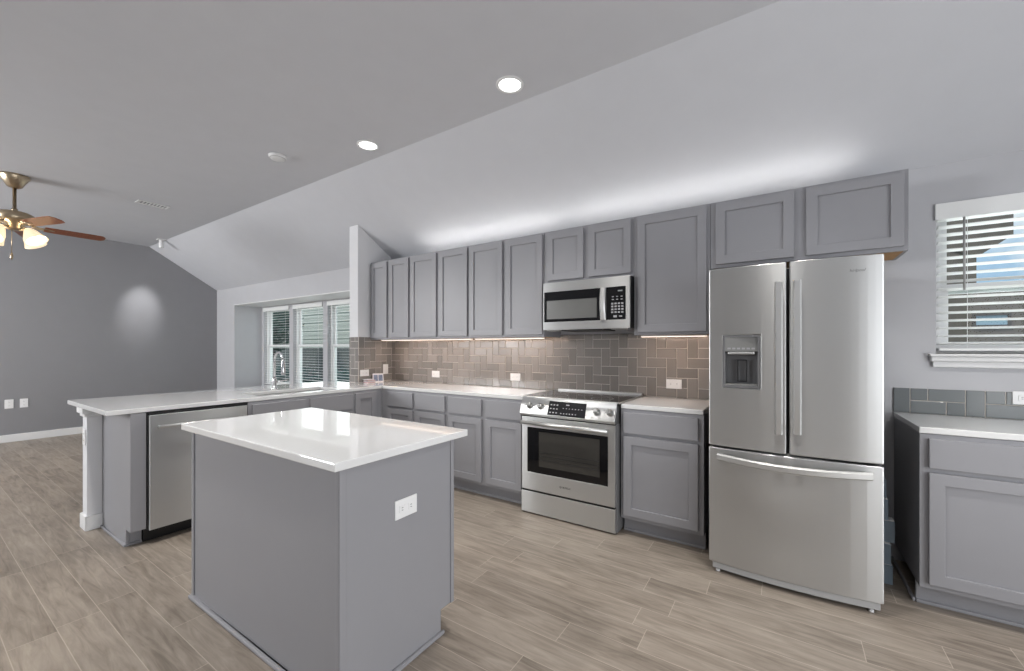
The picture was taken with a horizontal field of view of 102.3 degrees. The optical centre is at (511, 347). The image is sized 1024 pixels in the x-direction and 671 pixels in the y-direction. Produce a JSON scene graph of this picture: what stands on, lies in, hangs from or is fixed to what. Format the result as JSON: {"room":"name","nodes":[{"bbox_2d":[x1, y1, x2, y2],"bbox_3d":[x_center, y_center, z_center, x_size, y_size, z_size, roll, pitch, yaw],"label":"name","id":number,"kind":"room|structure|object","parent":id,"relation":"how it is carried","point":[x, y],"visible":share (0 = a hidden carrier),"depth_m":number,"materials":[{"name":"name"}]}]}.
{"room":"kitchen","nodes":[
{"label":"kitchen","id":0,"kind":"room"},
{"bbox_2d":[83,416,101,515],"bbox_3d":[-2.523,0.876,3.913,0.115,0.888,2.166,0,0,33],"label":"wall","id":1,"kind":"structure","parent":0,"point":[92,452],"depth_m":3.01,"materials":[{"name":"paint"}]},
{"bbox_2d":[82,428,85,445],"bbox_3d":[-3.122,0.650,3.006,0.074,0.118,0.009,0,0,33],"label":"electrical outlet","id":2,"kind":"object","parent":1,"relation":"attached to","point":[83,429],"visible":1,"depth_m":2.99,"materials":[{"name":"white plastic"}]},
{"bbox_2d":[77,407,101,416],"bbox_3d":[-2.533,0.466,3.905,0.171,0.068,2.198,0,0,33],"label":"trim","id":3,"kind":"structure","parent":1,"relation":"attached to","point":[85,413],"depth_m":2.98,"materials":[{"name":"white paint"}]},
{"bbox_2d":[80,512,101,530],"bbox_3d":[-2.525,1.268,3.909,0.151,0.105,2.184,0,0,33],"label":"baseboard","id":4,"kind":"structure","parent":1,"relation":"attached to","point":[91,522],"depth_m":2.99,"materials":[{"name":"white paint"}]},
{"bbox_2d":[0,223,216,435],"bbox_3d":[-7.664,-0.205,4.954,0.150,3.050,7.110,0,0,33],"label":"wall","id":5,"kind":"structure","parent":0,"point":[81,318],"depth_m":6.44,"materials":[{"name":"paint"}]},
{"bbox_2d":[5,399,13,408],"bbox_3d":[-7.034,0.786,5.763,0.009,0.125,0.080,0,0,33],"label":"electrical outlet","id":6,"kind":"object","parent":5,"relation":"attached to","point":[8,403],"visible":1,"depth_m":5.76,"materials":[{"name":"white plastic"}]},
{"bbox_2d":[20,398,27,407],"bbox_3d":[-6.958,0.786,5.876,0.009,0.125,0.076,0,0,33],"label":"electrical outlet","id":7,"kind":"object","parent":5,"relation":"attached to","point":[23,402],"visible":1,"depth_m":5.88,"materials":[{"name":"white plastic"}]},
{"bbox_2d":[0,426,82,442],"bbox_3d":[-7.553,1.268,4.970,0.016,0.105,6.960,0,0,33],"label":"baseboard","id":8,"kind":"structure","parent":5,"relation":"attached to","point":[76,430],"depth_m":5.99,"materials":[{"name":"white paint"}]},
{"bbox_2d":[243,298,349,386],"bbox_3d":[-3.380,0.043,6.844,3.768,1.895,0.490,0,0,33],"label":"wall","id":9,"kind":"structure","parent":0,"point":[254,318],"depth_m":7.66,"materials":[{"name":"paint"}]},
{"bbox_2d":[267,309,288,384],"bbox_3d":[-4.280,-0.028,7.664,0.901,1.451,0.095,0,0,33],"label":"window","id":10,"kind":"structure","parent":9,"relation":"in","point":[269,320],"depth_m":7.87,"materials":[{"name":"white paint"}]},
{"bbox_2d":[263,305,288,384],"bbox_3d":[-4.328,-0.035,7.592,0.897,1.435,0.070,0,0,33],"label":"window blind","id":11,"kind":"object","parent":10,"relation":"attached to","point":[285,308],"visible":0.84,"depth_m":7.52,"materials":[{"name":"white plastic"}]},
{"bbox_2d":[235,290,349,306],"bbox_3d":[-3.464,-0.778,6.717,3.468,0.014,0.473,0,0,33],"label":"trim","id":12,"kind":"structure","parent":9,"relation":"attached to","point":[341,294],"depth_m":6.57,"materials":[{"name":"white paint"}]},
{"bbox_2d":[296,306,322,382],"bbox_3d":[-3.421,-0.028,7.096,0.901,1.451,0.095,0,0,33],"label":"window","id":13,"kind":"structure","parent":9,"relation":"in","point":[299,344],"depth_m":7.30,"materials":[{"name":"white paint"}]},
{"bbox_2d":[292,302,322,382],"bbox_3d":[-3.469,-0.035,7.024,0.897,1.435,0.070,0,0,33],"label":"window blind","id":14,"kind":"object","parent":13,"relation":"attached to","point":[317,304],"visible":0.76,"depth_m":7.01,"materials":[{"name":"white plastic"}]},
{"bbox_2d":[331,304,349,380],"bbox_3d":[-2.562,-0.028,6.528,0.901,1.451,0.095,0,0,33],"label":"window","id":15,"kind":"structure","parent":9,"relation":"in","point":[334,345],"depth_m":6.73,"materials":[{"name":"white paint"}]},
{"bbox_2d":[327,299,349,380],"bbox_3d":[-2.610,-0.035,6.456,0.897,1.435,0.070,0,0,33],"label":"window blind","id":16,"kind":"object","parent":15,"relation":"attached to","point":[345,301],"visible":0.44,"depth_m":6.52,"materials":[{"name":"white plastic"}]},
{"bbox_2d":[350,225,391,388],"bbox_3d":[-1.689,-0.044,4.965,0.155,2.729,0.500,0,0,33],"label":"wall","id":17,"kind":"structure","parent":0,"point":[364,251],"depth_m":4.78,"materials":[{"name":"paint"}]},
{"bbox_2d":[349,337,357,382],"bbox_3d":[-1.824,0.137,4.753,0.164,0.522,0.002,0,0,33],"label":"backsplash","id":18,"kind":"structure","parent":17,"relation":"attached to","point":[353,341],"depth_m":4.75,"materials":[{"name":"tile"}]},
{"bbox_2d":[358,337,391,382],"bbox_3d":[-1.624,0.137,4.915,0.009,0.522,0.488,0,0,33],"label":"backsplash","id":19,"kind":"structure","parent":17,"relation":"attached to","point":[372,354],"depth_m":4.88,"materials":[{"name":"tile"}]},
{"bbox_2d":[360,369,368,375],"bbox_3d":[-1.707,0.290,4.773,0.009,0.074,0.118,0,0,33],"label":"electrical outlet","id":20,"kind":"object","parent":19,"relation":"attached to","point":[362,372],"visible":1,"depth_m":4.77,"materials":[{"name":"white plastic"}]},
{"bbox_2d":[383,364,387,373],"bbox_3d":[-1.540,0.258,5.024,0.010,0.118,0.074,0,0,33],"label":"light switch","id":21,"kind":"object","parent":19,"relation":"attached to","point":[385,366],"visible":1,"depth_m":5.01,"materials":[{"name":"white plastic"}]},
{"bbox_2d":[0,0,780,245],"bbox_3d":[-3.021,-1.805,1.278,11.950,0.150,6.100,0,0,33],"label":"ceiling","id":22,"kind":"structure","parent":0,"point":[106,106],"depth_m":2.65,"materials":[{"name":"paint"}]},
{"bbox_2d":[0,171,105,259],"bbox_3d":[-4.964,-1.305,4.181,1.274,0.850,1.212,0,0,33],"label":"ceiling fan","id":23,"kind":"object","parent":22,"relation":"hanging from","point":[14,220],"visible":1,"depth_m":4.11,"materials":[{"name":"gold metal"}]},
{"bbox_2d":[135,199,169,208],"bbox_3d":[-4.329,-1.726,4.966,0.150,0.008,0.300,0,0,33],"label":"ceiling vent","id":24,"kind":"object","parent":22,"relation":"in","point":[143,202],"visible":1,"depth_m":4.96,"materials":[{"name":"white metal"}]},
{"bbox_2d":[156,238,165,247],"bbox_3d":[-5.600,-1.663,6.580,0.100,0.135,0.100,0,0,33],"label":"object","id":25,"kind":"object","parent":22,"relation":"attached to","point":[161,241],"visible":1,"depth_m":6.56,"materials":[{"name":"white paint"}]},
{"bbox_2d":[268,152,286,161],"bbox_3d":[-2.115,-1.713,3.718,0.150,0.034,0.150,0,0,33],"label":"smoke detector","id":26,"kind":"object","parent":22,"relation":"attached to","point":[278,157],"visible":1,"depth_m":3.68,"materials":[{"name":"white paint"}]},
{"bbox_2d":[356,140,378,150],"bbox_3d":[-1.230,-1.726,3.516,0.184,0.008,0.184,0,0,33],"label":"recessed light","id":27,"kind":"object","parent":22,"relation":"in","point":[368,145],"visible":1,"depth_m":3.51,"materials":[{"name":"white paint"}]},
{"bbox_2d":[496,75,523,93],"bbox_3d":[-0.015,-1.726,2.707,0.184,0.008,0.184,0,0,33],"label":"recessed light","id":28,"kind":"object","parent":22,"relation":"in","point":[508,84],"visible":1,"depth_m":2.70,"materials":[{"name":"white paint"}]},
{"bbox_2d":[0,433,1023,670],"bbox_3d":[-2.538,1.380,2.008,11.950,0.120,7.850,0,0,33],"label":"floor","id":29,"kind":"structure","parent":0,"point":[533,591],"depth_m":2.09,"materials":[{"name":"brown wood"}]},
{"bbox_2d":[100,412,145,546],"bbox_3d":[-2.736,0.876,2.892,0.645,0.888,0.094,0,0,33],"label":"end panel","id":30,"kind":"object","parent":29,"relation":"on","point":[123,436],"visible":0.91,"depth_m":2.77,"materials":[{"name":"grey paint"}]},
{"bbox_2d":[142,402,246,541],"bbox_3d":[-2.477,0.877,3.148,0.654,0.885,0.612,0,0,33],"label":"dishwasher","id":31,"kind":"object","parent":29,"relation":"on","point":[168,447],"visible":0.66,"depth_m":2.85,"materials":[{"name":"metal"}]},
{"bbox_2d":[245,390,353,415],"bbox_3d":[-2.092,0.878,3.844,0.660,0.892,0.962,0,0,33],"label":"base cabinet","id":32,"kind":"object","parent":29,"relation":"on","point":[344,401],"visible":0.15,"depth_m":3.68,"materials":[{"name":"grey paint"}]},
{"bbox_2d":[67,380,549,415],"bbox_3d":[-1.496,0.414,3.506,2.778,0.031,2.695,0,0,33],"label":"countertop","id":33,"kind":"structure","parent":32,"relation":"on","point":[119,405],"depth_m":3.59,"materials":[{"name":"white stone"}]},
{"bbox_2d":[271,351,287,389],"bbox_3d":[-2.201,0.217,3.968,0.207,0.365,0.149,0,0,33],"label":"faucet","id":34,"kind":"object","parent":33,"relation":"on","point":[274,380],"visible":0.99,"depth_m":3.96,"materials":[{"name":"silver metal"}]},
{"bbox_2d":[256,390,318,395],"bbox_3d":[-2.041,0.530,3.831,0.360,0.199,0.750,0,0,33],"label":"sink","id":35,"kind":"object","parent":33,"relation":"in","point":[311,390],"visible":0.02,"depth_m":3.95,"materials":[{"name":"metal"}]},
{"bbox_2d":[363,379,375,382],"bbox_3d":[-1.648,0.380,4.751,0.100,0.039,0.129,0,0,45],"label":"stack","id":36,"kind":"object","parent":33,"relation":"on","point":[365,380],"visible":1,"depth_m":4.72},
{"bbox_2d":[372,373,383,381],"bbox_3d":[-1.576,0.350,4.842,0.120,0.098,0.090,0,0,-25],"label":"photo card","id":37,"kind":"object","parent":33,"relation":"on","point":[378,377],"visible":0.92,"depth_m":4.82,"materials":[{"name":"paper"}]},
{"bbox_2d":[374,375,382,380],"bbox_3d":[-1.565,0.350,4.820,0.100,0.069,0.030,0,0,-25],"label":"print","id":38,"kind":"object","parent":37,"relation":"attached to","point":[376,377],"depth_m":4.82},
{"bbox_2d":[181,408,467,670],"bbox_3d":[-0.985,0.861,2.106,1.362,0.918,0.722,0,0,33],"label":"kitchen island","id":39,"kind":"object","parent":29,"relation":"on","point":[300,552],"visible":1,"depth_m":1.74,"materials":[{"name":"grey paint"}]},
{"bbox_2d":[395,493,416,520],"bbox_3d":[-0.442,0.664,1.721,0.009,0.078,0.118,0,0,33],"label":"electrical outlet","id":40,"kind":"object","parent":39,"relation":"attached to","point":[406,506],"visible":1,"depth_m":1.72,"materials":[{"name":"white plastic"}]},
{"bbox_2d":[399,504,404,512],"bbox_3d":[-0.452,0.664,1.700,0.003,0.028,0.028,0,0,33],"label":"socket","id":41,"kind":"object","parent":40,"relation":"attached to","point":[401,506],"depth_m":1.70,"materials":[{"name":"white plastic"}]},
{"bbox_2d":[408,501,413,509],"bbox_3d":[-0.426,0.664,1.739,0.003,0.028,0.028,0,0,33],"label":"socket","id":42,"kind":"object","parent":40,"relation":"attached to","point":[410,503],"depth_m":1.74,"materials":[{"name":"white plastic"}]},
{"bbox_2d":[353,389,381,416],"bbox_3d":[-1.731,0.878,4.389,0.660,0.892,0.343,0,0,33],"label":"base cabinet","id":43,"kind":"object","parent":29,"relation":"on","point":[366,402],"visible":0.26,"depth_m":4.21,"materials":[{"name":"grey paint"}]},
{"bbox_2d":[382,389,447,426],"bbox_3d":[-0.836,0.878,4.338,0.927,0.892,0.597,0,0,33],"label":"base cabinet","id":44,"kind":"object","parent":29,"relation":"on","point":[413,406],"visible":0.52,"depth_m":4.06,"materials":[{"name":"grey paint"}]},
{"bbox_2d":[448,394,521,503],"bbox_3d":[-0.097,0.878,3.849,0.842,0.892,0.597,0,0,33],"label":"base cabinet","id":45,"kind":"object","parent":29,"relation":"on","point":[488,460],"visible":0.7,"depth_m":3.57,"materials":[{"name":"grey paint"}]},
{"bbox_2d":[519,388,642,533],"bbox_3d":[0.560,0.841,3.346,0.809,0.934,0.696,0,0,33],"label":"range","id":46,"kind":"object","parent":29,"relation":"on","point":[571,438],"visible":0.99,"depth_m":3.09,"materials":[{"name":"grey metal"}]},
{"bbox_2d":[523,390,641,403],"bbox_3d":[0.576,0.393,3.371,0.809,0.010,0.560,0,0,33],"label":"cooktop","id":47,"kind":"object","parent":46,"relation":"in","point":[554,396],"depth_m":3.30,"materials":[{"name":"glass"}]},
{"bbox_2d":[621,408,710,549],"bbox_3d":[1.156,0.878,3.021,0.543,0.892,0.597,0,0,33],"label":"base cabinet","id":48,"kind":"object","parent":29,"relation":"on","point":[665,455],"visible":0.94,"depth_m":2.76,"materials":[{"name":"grey paint"}]},
{"bbox_2d":[621,396,708,414],"bbox_3d":[1.157,0.414,3.023,0.540,0.031,0.574,0,0,33],"label":"countertop","id":49,"kind":"structure","parent":48,"relation":"on","point":[663,404],"depth_m":2.90,"materials":[{"name":"white stone"}]},
{"bbox_2d":[709,254,883,612],"bbox_3d":[1.671,0.427,2.498,0.782,1.786,0.829,0,0,33],"label":"refrigerator","id":50,"kind":"object","parent":29,"relation":"on","point":[796,352],"visible":1,"depth_m":2.17,"materials":[{"name":"silver metal"}]},
{"bbox_2d":[884,477,894,584],"bbox_3d":[2.103,1.025,2.326,0.080,0.590,0.072,0,0,33],"label":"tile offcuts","id":51,"kind":"structure","parent":29,"relation":"on","point":[889,523],"depth_m":2.30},
{"bbox_2d":[894,417,1023,627],"bbox_3d":[2.492,0.878,2.138,0.660,0.892,0.597,0,0,33],"label":"base cabinet","id":52,"kind":"object","parent":29,"relation":"on","point":[959,500],"visible":0.99,"depth_m":2.00,"materials":[{"name":"grey paint"}]},
{"bbox_2d":[894,412,1023,440],"bbox_3d":[2.505,0.414,2.132,0.692,0.031,0.574,0,0,33],"label":"countertop","id":53,"kind":"structure","parent":52,"relation":"on","point":[991,428],"depth_m":2.12,"materials":[{"name":"white stone"}]},
{"bbox_2d":[149,0,1023,290],"bbox_3d":[-1.022,-1.443,4.302,11.950,0.874,1.150,0,0,33],"label":"ceiling","id":54,"kind":"structure","parent":0,"point":[782,95],"depth_m":2.71,"materials":[{"name":"paint"}]},
{"bbox_2d":[217,150,1023,561],"bbox_3d":[-0.743,0.113,4.723,11.950,2.414,0.140,0,0,33],"label":"wall","id":55,"kind":"structure","parent":0,"point":[909,279],"depth_m":2.52,"materials":[{"name":"paint"}]},
{"bbox_2d":[370,256,409,339],"bbox_3d":[-1.304,-0.548,4.794,0.670,0.904,0.338,0,0,33],"label":"upper cabinet","id":56,"kind":"object","parent":55,"relation":"attached to","point":[389,279],"visible":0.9,"depth_m":4.63,"materials":[{"name":"grey paint"}]},
{"bbox_2d":[410,246,474,338],"bbox_3d":[-0.682,-0.548,4.383,0.823,0.904,0.338,0,0,33],"label":"upper cabinet","id":57,"kind":"object","parent":55,"relation":"attached to","point":[439,280],"visible":0.87,"depth_m":4.21,"materials":[{"name":"grey paint"}]},
{"bbox_2d":[382,339,471,340],"bbox_3d":[-0.964,-0.084,4.480,1.350,0.005,0.022,0,0,33],"label":"diffuser","id":58,"kind":"object","parent":57,"relation":"attached to","point":[389,339],"depth_m":4.54,"materials":[{"name":"white plastic"}]},
{"bbox_2d":[382,338,472,340],"bbox_3d":[-0.964,-0.089,4.480,1.350,0.015,0.030,0,0,33],"label":"led strip","id":59,"kind":"object","parent":57,"relation":"attached to","point":[449,338],"visible":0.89,"depth_m":4.44,"materials":[{"name":"white paint"}]},
{"bbox_2d":[469,233,560,339],"bbox_3d":[0.011,-0.540,3.924,0.839,0.918,0.338,0,0,33],"label":"upper cabinet","id":60,"kind":"object","parent":55,"relation":"attached to","point":[506,277],"depth_m":3.76,"materials":[{"name":"grey paint"}]},
{"bbox_2d":[475,338,543,339],"bbox_3d":[-0.038,-0.084,3.868,0.770,0.005,0.022,0,0,33],"label":"diffuser","id":61,"kind":"object","parent":60,"relation":"attached to","point":[475,338],"depth_m":3.87,"materials":[{"name":"white plastic"}]},
{"bbox_2d":[392,333,708,399],"bbox_3d":[0.029,0.139,4.122,3.639,0.519,0.010,0,0,33],"label":"backsplash","id":62,"kind":"structure","parent":55,"relation":"attached to","point":[631,362],"depth_m":3.79,"materials":[{"name":"tile"}]},
{"bbox_2d":[432,371,439,376],"bbox_3d":[-0.872,0.299,4.706,0.118,0.074,0.009,0,0,33],"label":"electrical outlet","id":63,"kind":"object","parent":62,"relation":"attached to","point":[434,373],"visible":1,"depth_m":4.70,"materials":[{"name":"white plastic"}]},
{"bbox_2d":[510,373,519,380],"bbox_3d":[0.032,0.291,4.109,0.118,0.074,0.009,0,0,33],"label":"electrical outlet","id":64,"kind":"object","parent":62,"relation":"attached to","point":[513,376],"visible":1,"depth_m":4.11,"materials":[{"name":"white plastic"}]},
{"bbox_2d":[666,379,681,388],"bbox_3d":[1.288,0.288,3.279,0.118,0.074,0.009,0,0,33],"label":"electrical outlet","id":65,"kind":"object","parent":62,"relation":"attached to","point":[670,383],"visible":1,"depth_m":3.28,"materials":[{"name":"white plastic"}]},
{"bbox_2d":[544,217,633,283],"bbox_3d":[0.687,-0.774,3.478,0.780,0.452,0.338,0,0,33],"label":"upper cabinet","id":66,"kind":"object","parent":55,"relation":"attached to","point":[604,249],"visible":0.8,"depth_m":3.31,"materials":[{"name":"grey paint"}]},
{"bbox_2d":[543,275,633,331],"bbox_3d":[0.668,-0.341,3.422,0.740,0.402,0.415,0,0,33],"label":"microwave","id":67,"kind":"object","parent":66,"relation":"attached to","point":[598,304],"visible":0.98,"depth_m":3.25,"materials":[{"name":"silver metal"}]},
{"bbox_2d":[634,204,710,336],"bbox_3d":[1.233,-0.540,3.116,0.530,0.918,0.338,0,0,33],"label":"upper cabinet","id":68,"kind":"object","parent":55,"relation":"attached to","point":[672,248],"depth_m":2.98,"materials":[{"name":"grey paint"}]},
{"bbox_2d":[649,336,700,336],"bbox_3d":[1.192,-0.084,3.054,0.460,0.005,0.022,0,0,33],"label":"diffuser","id":69,"kind":"object","parent":68,"relation":"attached to","point":[649,336],"depth_m":3.03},
{"bbox_2d":[711,169,908,269],"bbox_3d":[1.873,-0.772,2.693,1.004,0.454,0.338,0,0,33],"label":"upper cabinet","id":70,"kind":"object","parent":55,"relation":"attached to","point":[866,215],"visible":0.96,"depth_m":2.51,"materials":[{"name":"grey paint"}]},
{"bbox_2d":[891,556,914,600],"bbox_3d":[2.236,1.310,2.361,0.013,0.020,0.515,0,0,33],"label":"trim","id":71,"kind":"structure","parent":55,"relation":"attached to","point":[892,557],"depth_m":2.31,"materials":[{"name":"grey paint"}]},
{"bbox_2d":[893,387,1023,419],"bbox_3d":[2.667,0.323,2.378,0.693,0.151,0.010,0,0,33],"label":"backsplash","id":72,"kind":"structure","parent":55,"relation":"attached to","point":[986,404],"depth_m":2.41,"materials":[{"name":"tile"}]},
{"bbox_2d":[1012,391,1023,404],"bbox_3d":[2.831,0.277,2.258,0.118,0.074,0.009,0,0,33],"label":"electrical outlet","id":73,"kind":"object","parent":72,"relation":"attached to","point":[1017,396],"visible":1,"depth_m":2.28,"materials":[{"name":"white plastic"}]},
{"bbox_2d":[1018,395,1023,400],"bbox_3d":[2.810,0.277,2.269,0.028,0.028,0.003,0,0,33],"label":"socket","id":74,"kind":"object","parent":73,"relation":"attached to","point":[1020,397],"depth_m":2.27,"materials":[{"name":"white plastic"}]},
{"bbox_2d":[928,354,1023,368],"bbox_3d":[2.918,0.075,2.222,0.973,0.080,0.095,0,0,33],"label":"window sill","id":75,"kind":"structure","parent":55,"relation":"attached to","point":[1012,361],"depth_m":2.35,"materials":[{"name":"white paint"}]},
{"bbox_2d":[936,212,1023,353],"bbox_3d":[2.973,-0.405,2.305,0.899,0.876,0.095,0,0,33],"label":"window","id":76,"kind":"structure","parent":55,"relation":"in","point":[938,247],"depth_m":2.49,"materials":[{"name":"white paint"}]},
{"bbox_2d":[934,192,1023,350],"bbox_3d":[2.926,-0.420,2.234,0.919,0.874,0.072,0,0,33],"label":"window blind","id":77,"kind":"object","parent":76,"relation":"attached to","point":[1008,203],"visible":1,"depth_m":2.38,"materials":[{"name":"white plastic"}]},
{"label":"outside","id":78,"kind":"structure","parent":0,"visible":0},
{"bbox_3d":[0.848,1.870,17.601,42.000,0.200,21.700,0,0,33],"label":"lawn","id":79,"kind":"structure","parent":78,"visible":0},
{"bbox_2d":[276,366,288,381],"bbox_3d":[-7.471,1.180,13.184,1.057,1.221,0.836,0,0,33],"label":"shrub","id":80,"kind":"object","parent":79,"relation":"on","point":[282,377],"visible":0.16,"depth_m":13.07,"materials":[{"name":"green plant"}]},
{"bbox_2d":[273,311,303,356],"bbox_3d":[-7.035,-0.003,12.087,1.779,3.555,1.718,0,0,33],"label":"tree","id":81,"kind":"object","parent":79,"relation":"on","point":[277,340],"visible":0.21,"depth_m":11.81,"materials":[{"name":"green plant"}]},
{"bbox_2d":[302,367,320,382],"bbox_3d":[-6.199,1.183,12.360,1.061,1.250,0.857,0,0,33],"label":"shrub","id":82,"kind":"object","parent":79,"relation":"on","point":[313,377],"visible":0.14,"depth_m":12.32,"materials":[{"name":"green plant"}]},
{"bbox_2d":[276,348,348,381],"bbox_3d":[-8.683,0.845,14.894,17.085,1.790,0.070,0,0,33],"label":"fence","id":83,"kind":"object","parent":79,"relation":"on","point":[342,357],"visible":0.02,"depth_m":13.28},
{"bbox_2d":[281,306,349,344],"bbox_3d":[-7.400,-1.555,20.538,21.800,6.650,3.900,0,0,33],"label":"house","id":84,"kind":"structure","parent":79,"relation":"on","point":[341,339],"depth_m":19.97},
{"bbox_2d":[337,367,348,381],"bbox_3d":[-4.734,1.168,11.514,1.065,1.249,0.860,0,0,33],"label":"shrub","id":85,"kind":"object","parent":79,"relation":"on","point":[340,374],"visible":0.11,"depth_m":11.40,"materials":[{"name":"green plant"}]},
{"bbox_2d":[942,214,1023,353],"bbox_3d":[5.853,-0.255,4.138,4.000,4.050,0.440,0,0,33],"label":"brick house","id":86,"kind":"structure","parent":79,"relation":"on","point":[1006,224],"depth_m":4.45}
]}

